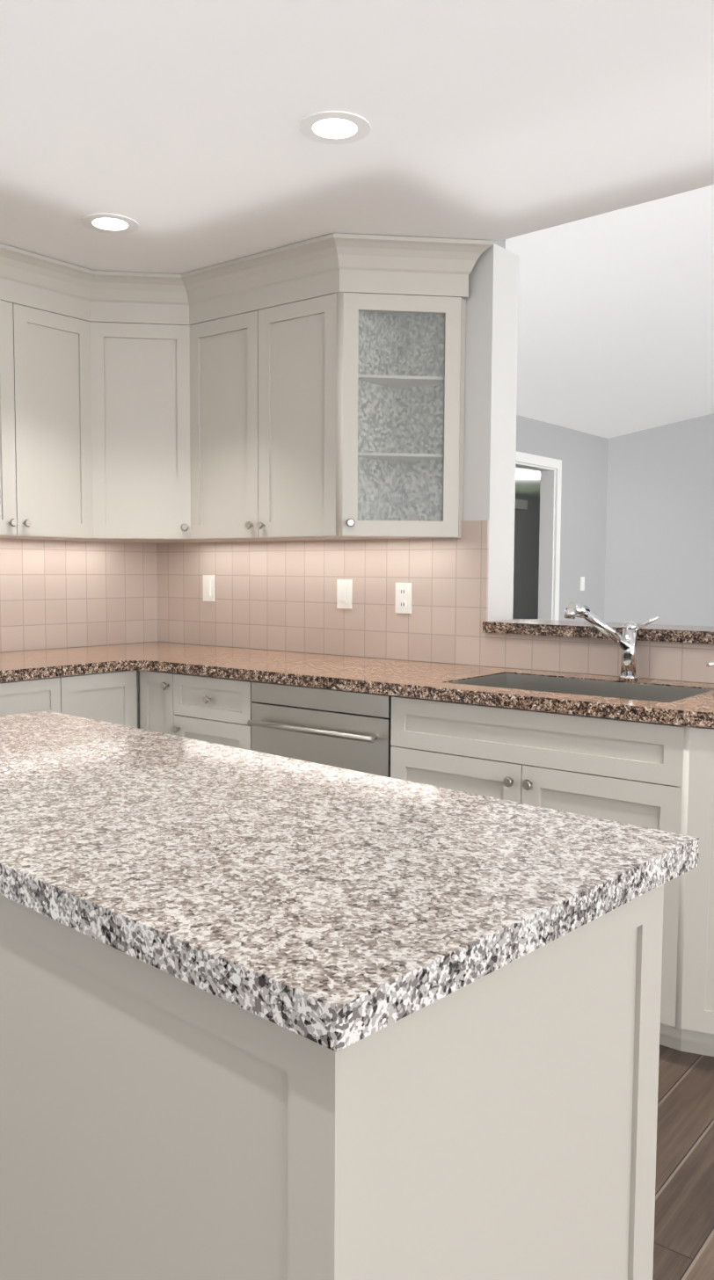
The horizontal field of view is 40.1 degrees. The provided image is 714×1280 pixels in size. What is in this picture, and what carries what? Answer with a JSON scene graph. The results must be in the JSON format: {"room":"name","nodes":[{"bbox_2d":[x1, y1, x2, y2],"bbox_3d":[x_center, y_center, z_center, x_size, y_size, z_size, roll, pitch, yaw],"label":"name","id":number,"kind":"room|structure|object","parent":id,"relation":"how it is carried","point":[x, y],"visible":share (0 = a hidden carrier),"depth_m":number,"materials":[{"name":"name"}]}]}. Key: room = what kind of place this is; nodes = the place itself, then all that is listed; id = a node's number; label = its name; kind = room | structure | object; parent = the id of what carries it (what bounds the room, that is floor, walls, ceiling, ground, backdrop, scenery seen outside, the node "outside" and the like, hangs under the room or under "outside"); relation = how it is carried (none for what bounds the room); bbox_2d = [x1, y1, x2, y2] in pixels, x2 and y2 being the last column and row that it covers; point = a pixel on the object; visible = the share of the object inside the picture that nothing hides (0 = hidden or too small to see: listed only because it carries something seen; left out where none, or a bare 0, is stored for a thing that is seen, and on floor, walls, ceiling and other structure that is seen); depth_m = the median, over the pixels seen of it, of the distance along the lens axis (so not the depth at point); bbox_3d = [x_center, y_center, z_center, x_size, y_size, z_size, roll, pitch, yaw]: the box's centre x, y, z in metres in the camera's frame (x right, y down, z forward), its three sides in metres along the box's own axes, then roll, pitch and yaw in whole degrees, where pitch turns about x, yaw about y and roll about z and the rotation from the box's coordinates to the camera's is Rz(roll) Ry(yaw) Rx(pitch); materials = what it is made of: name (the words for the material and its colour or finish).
{"room":"kitchen","nodes":[
{"label":"kitchen","id":0,"kind":"room"},
{"bbox_2d":[0,0,713,438],"bbox_3d":[2.503,-2.011,1.230,9.650,1.605,14.200,4,5,38],"label":"ceiling","id":1,"kind":"structure","parent":0,"point":[170,128],"depth_m":2.64,"materials":[{"name":"white paint"}]},
{"bbox_2d":[80,212,138,233],"bbox_3d":[-0.810,-1.367,3.214,0.184,0.006,0.184,4,5,38],"label":"recessed light","id":2,"kind":"object","parent":1,"relation":"in","point":[113,223],"visible":1,"depth_m":3.21,"materials":[{"name":"white metal"}]},
{"bbox_2d":[298,110,370,144],"bbox_3d":[-0.057,-1.312,2.508,0.184,0.006,0.184,4,5,38],"label":"recessed light","id":3,"kind":"object","parent":1,"relation":"in","point":[342,125],"visible":1,"depth_m":2.50,"materials":[{"name":"white"}]},
{"bbox_2d":[63,644,713,727],"bbox_3d":[0.196,0.125,3.282,3.398,0.037,0.663,4,5,38],"label":"countertop","id":4,"kind":"structure","parent":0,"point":[421,680],"depth_m":3.13,"materials":[{"name":"stone"}]},
{"bbox_2d":[445,673,713,702],"bbox_3d":[0.656,0.244,2.930,0.708,0.211,0.398,4,5,38],"label":"sink","id":5,"kind":"object","parent":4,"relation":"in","point":[643,692],"visible":0.08,"depth_m":3.10,"materials":[{"name":"silver metal"}]},
{"bbox_2d":[564,602,659,680],"bbox_3d":[0.777,0.006,2.990,0.193,0.247,0.289,4,5,38],"label":"faucet","id":6,"kind":"object","parent":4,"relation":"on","point":[625,642],"visible":1,"depth_m":3.05,"materials":[{"name":"silver metal"}]},
{"bbox_2d":[705,661,713,695],"bbox_3d":[0.988,0.102,2.671,0.047,0.104,0.084,4,5,38],"label":"soap dispenser","id":7,"kind":"object","parent":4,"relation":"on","point":[709,665],"visible":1,"depth_m":2.65,"materials":[{"name":"silver metal"}]},
{"bbox_2d":[462,243,518,621],"bbox_3d":[-0.178,-0.232,4.093,1.780,2.385,0.180,4,5,38],"label":"wall","id":8,"kind":"structure","parent":0,"point":[490,389],"depth_m":3.48,"materials":[{"name":"white paint"}]},
{"bbox_2d":[168,250,270,542],"bbox_3d":[-0.414,-0.905,3.872,0.477,1.011,0.383,4,5,38],"label":"upper cabinet","id":9,"kind":"object","parent":8,"relation":"attached to","point":[222,307],"depth_m":3.75,"materials":[{"name":"grey paint"}]},
{"bbox_2d":[267,232,362,541],"bbox_3d":[-0.111,-0.887,3.656,0.493,1.011,0.349,4,5,38],"label":"upper cabinet","id":10,"kind":"object","parent":8,"relation":"attached to","point":[312,389],"depth_m":3.48,"materials":[{"name":"grey paint"}]},
{"bbox_2d":[512,494,539,619],"bbox_3d":[-0.079,-0.778,11.711,0.120,2.385,9.940,4,5,38],"label":"wall","id":11,"kind":"structure","parent":0,"point":[526,556],"depth_m":14.96,"materials":[{"name":"grey paint"}]},
{"bbox_2d":[514,498,527,509],"bbox_3d":[1.935,-0.900,14.087,0.100,2.310,1.870,4,5,38],"label":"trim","id":12,"kind":"structure","parent":11,"relation":"attached to","point":[520,504],"depth_m":14.57,"materials":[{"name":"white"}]},
{"bbox_2d":[515,414,606,497],"bbox_3d":[1.334,-1.930,10.517,3.700,0.100,9.940,4,5,38],"label":"ceiling","id":13,"kind":"structure","parent":0,"point":[527,483],"depth_m":12.54,"materials":[{"name":"white paint"}]},
{"bbox_2d":[516,414,608,621],"bbox_3d":[2.425,-0.563,8.918,0.120,2.385,11.000,4,5,38],"label":"wall","id":14,"kind":"structure","parent":0,"point":[582,456],"depth_m":8.01,"materials":[{"name":"grey paint"}]},
{"bbox_2d":[515,450,561,620],"bbox_3d":[0.946,-0.304,7.041,0.140,2.120,1.940,4,5,38],"label":"door frame","id":15,"kind":"structure","parent":14,"relation":"attached to","point":[550,470],"depth_m":7.70,"materials":[{"name":"white wood"}]},
{"bbox_2d":[580,576,584,590],"bbox_3d":[1.869,-0.466,8.113,0.010,0.115,0.072,4,5,38],"label":"light switch","id":16,"kind":"object","parent":14,"relation":"attached to","point":[582,583],"visible":1,"depth_m":8.10,"materials":[{"name":"white plastic"}]},
{"bbox_2d":[481,173,713,248],"bbox_3d":[1.580,-2.024,2.250,6.640,1.475,0.503,4,5,38],"label":"wall","id":17,"kind":"structure","parent":0,"point":[498,238],"depth_m":3.06,"materials":[{"name":"grey paint"}]},
{"bbox_2d":[603,413,713,626],"bbox_3d":[2.917,-0.761,8.762,1.659,2.807,0.150,-1,4,-17],"label":"wall","id":18,"kind":"structure","parent":0,"point":[659,545],"depth_m":8.59,"materials":[{"name":"grey paint"}]},
{"bbox_2d":[652,1044,713,1279],"bbox_3d":[2.220,0.970,5.036,14.500,0.120,19.500,4,5,38],"label":"floor","id":19,"kind":"structure","parent":0,"point":[683,1245],"depth_m":2.06,"materials":[{"name":"brown wood"}]},
{"bbox_2d":[0,669,256,750],"bbox_3d":[-1.199,0.575,3.305,1.223,0.876,2.400,4,5,38],"label":"base cabinet","id":20,"kind":"object","parent":19,"relation":"on","point":[212,709],"depth_m":3.52,"materials":[{"name":"grey paint"}]},
{"bbox_2d":[0,647,144,682],"bbox_3d":[-1.600,0.123,3.167,0.718,0.037,1.740,4,5,38],"label":"countertop","id":21,"kind":"structure","parent":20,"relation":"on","point":[47,663],"depth_m":3.60,"materials":[{"name":"stone"}]},
{"bbox_2d":[101,641,235,652],"bbox_3d":[-0.877,0.059,4.123,0.668,0.037,0.360,4,5,38],"label":"countertop","id":22,"kind":"structure","parent":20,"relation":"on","point":[149,646],"depth_m":4.26,"materials":[{"name":"stone"}]},
{"bbox_2d":[247,681,393,777],"bbox_3d":[0.045,0.525,3.415,0.582,0.770,0.678,4,5,38],"label":"dishwasher","id":23,"kind":"object","parent":20,"relation":"in","point":[346,730],"visible":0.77,"depth_m":3.15,"materials":[{"name":"silver metal"}]},
{"bbox_2d":[0,883,663,1279],"bbox_3d":[-0.370,0.702,1.596,1.570,0.877,0.667,4,6,43],"label":"kitchen island","id":24,"kind":"object","parent":19,"relation":"on","point":[160,1124],"visible":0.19,"depth_m":1.03,"materials":[{"name":"grey paint"}]},
{"bbox_2d":[0,711,698,1052],"bbox_3d":[-0.376,0.246,1.553,1.600,0.037,0.670,4,6,43],"label":"island countertop","id":25,"kind":"structure","parent":24,"relation":"on","point":[334,908],"depth_m":1.13,"materials":[{"name":"stone"}]},
{"bbox_2d":[650,722,713,1056],"bbox_3d":[1.239,0.646,2.515,0.714,0.876,0.629,4,5,38],"label":"base cabinet","id":26,"kind":"object","parent":19,"relation":"on","point":[654,775],"depth_m":2.45,"materials":[{"name":"grey paint"}]},
{"bbox_3d":[1.121,0.524,3.099,1.560,1.035,0.150,4,5,38],"label":"wall","id":27,"kind":"structure","parent":0,"visible":0},
{"bbox_2d":[482,618,713,644],"bbox_3d":[1.219,-0.010,3.027,1.750,0.038,0.285,4,5,38],"label":"bar","id":28,"kind":"object","parent":27,"relation":"on","point":[665,633],"visible":0.8,"depth_m":3.23,"materials":[{"name":"stone"}]},
{"bbox_3d":[-3.135,-0.066,1.540,0.600,2.385,7.500,4,5,38],"label":"wall","id":29,"kind":"structure","parent":0,"visible":0},
{"bbox_2d":[0,243,116,542],"bbox_3d":[-1.371,-0.894,3.650,0.383,1.011,0.782,4,5,38],"label":"upper cabinet","id":30,"kind":"object","parent":29,"relation":"attached to","point":[48,306],"depth_m":3.67,"materials":[{"name":"grey paint"}]},
{"bbox_2d":[0,538,158,652],"bbox_3d":[-1.686,-0.187,3.609,0.012,0.516,2.370,4,5,38],"label":"tile backsplash","id":31,"kind":"structure","parent":29,"relation":"attached to","point":[54,593],"depth_m":4.20,"materials":[{"name":"tile"}]},
{"bbox_2d":[94,306,182,531],"bbox_3d":[-0.849,-0.847,3.858,0.290,0.779,0.290,4,5,38],"label":"upper cabinet","id":32,"kind":"object","parent":29,"relation":"attached to","point":[139,350],"depth_m":3.85,"materials":[{"name":"grey paint"}]},
{"bbox_2d":[154,520,713,683],"bbox_3d":[0.375,-0.170,3.537,3.340,0.516,0.012,4,5,38],"label":"tile backsplash","id":33,"kind":"structure","parent":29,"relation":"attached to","point":[280,595],"depth_m":3.79,"materials":[{"name":"tile"}]},
{"bbox_2d":[202,574,214,601],"bbox_3d":[-0.658,-0.229,4.334,0.072,0.115,0.010,4,5,38],"label":"light switch","id":34,"kind":"object","parent":33,"relation":"attached to","point":[208,587],"visible":1,"depth_m":4.33,"materials":[{"name":"white plastic"}]},
{"bbox_2d":[336,579,352,608],"bbox_3d":[-0.051,-0.182,3.858,0.072,0.115,0.010,4,5,38],"label":"light switch","id":35,"kind":"object","parent":33,"relation":"attached to","point":[344,592],"visible":1,"depth_m":3.85,"materials":[{"name":"white plastic"}]},
{"bbox_2d":[394,582,411,613],"bbox_3d":[0.174,-0.158,3.683,0.072,0.115,0.009,4,5,38],"label":"electrical outlet","id":36,"kind":"object","parent":33,"relation":"attached to","point":[403,604],"visible":1,"depth_m":3.68,"materials":[{"name":"white plastic"}]}
]}

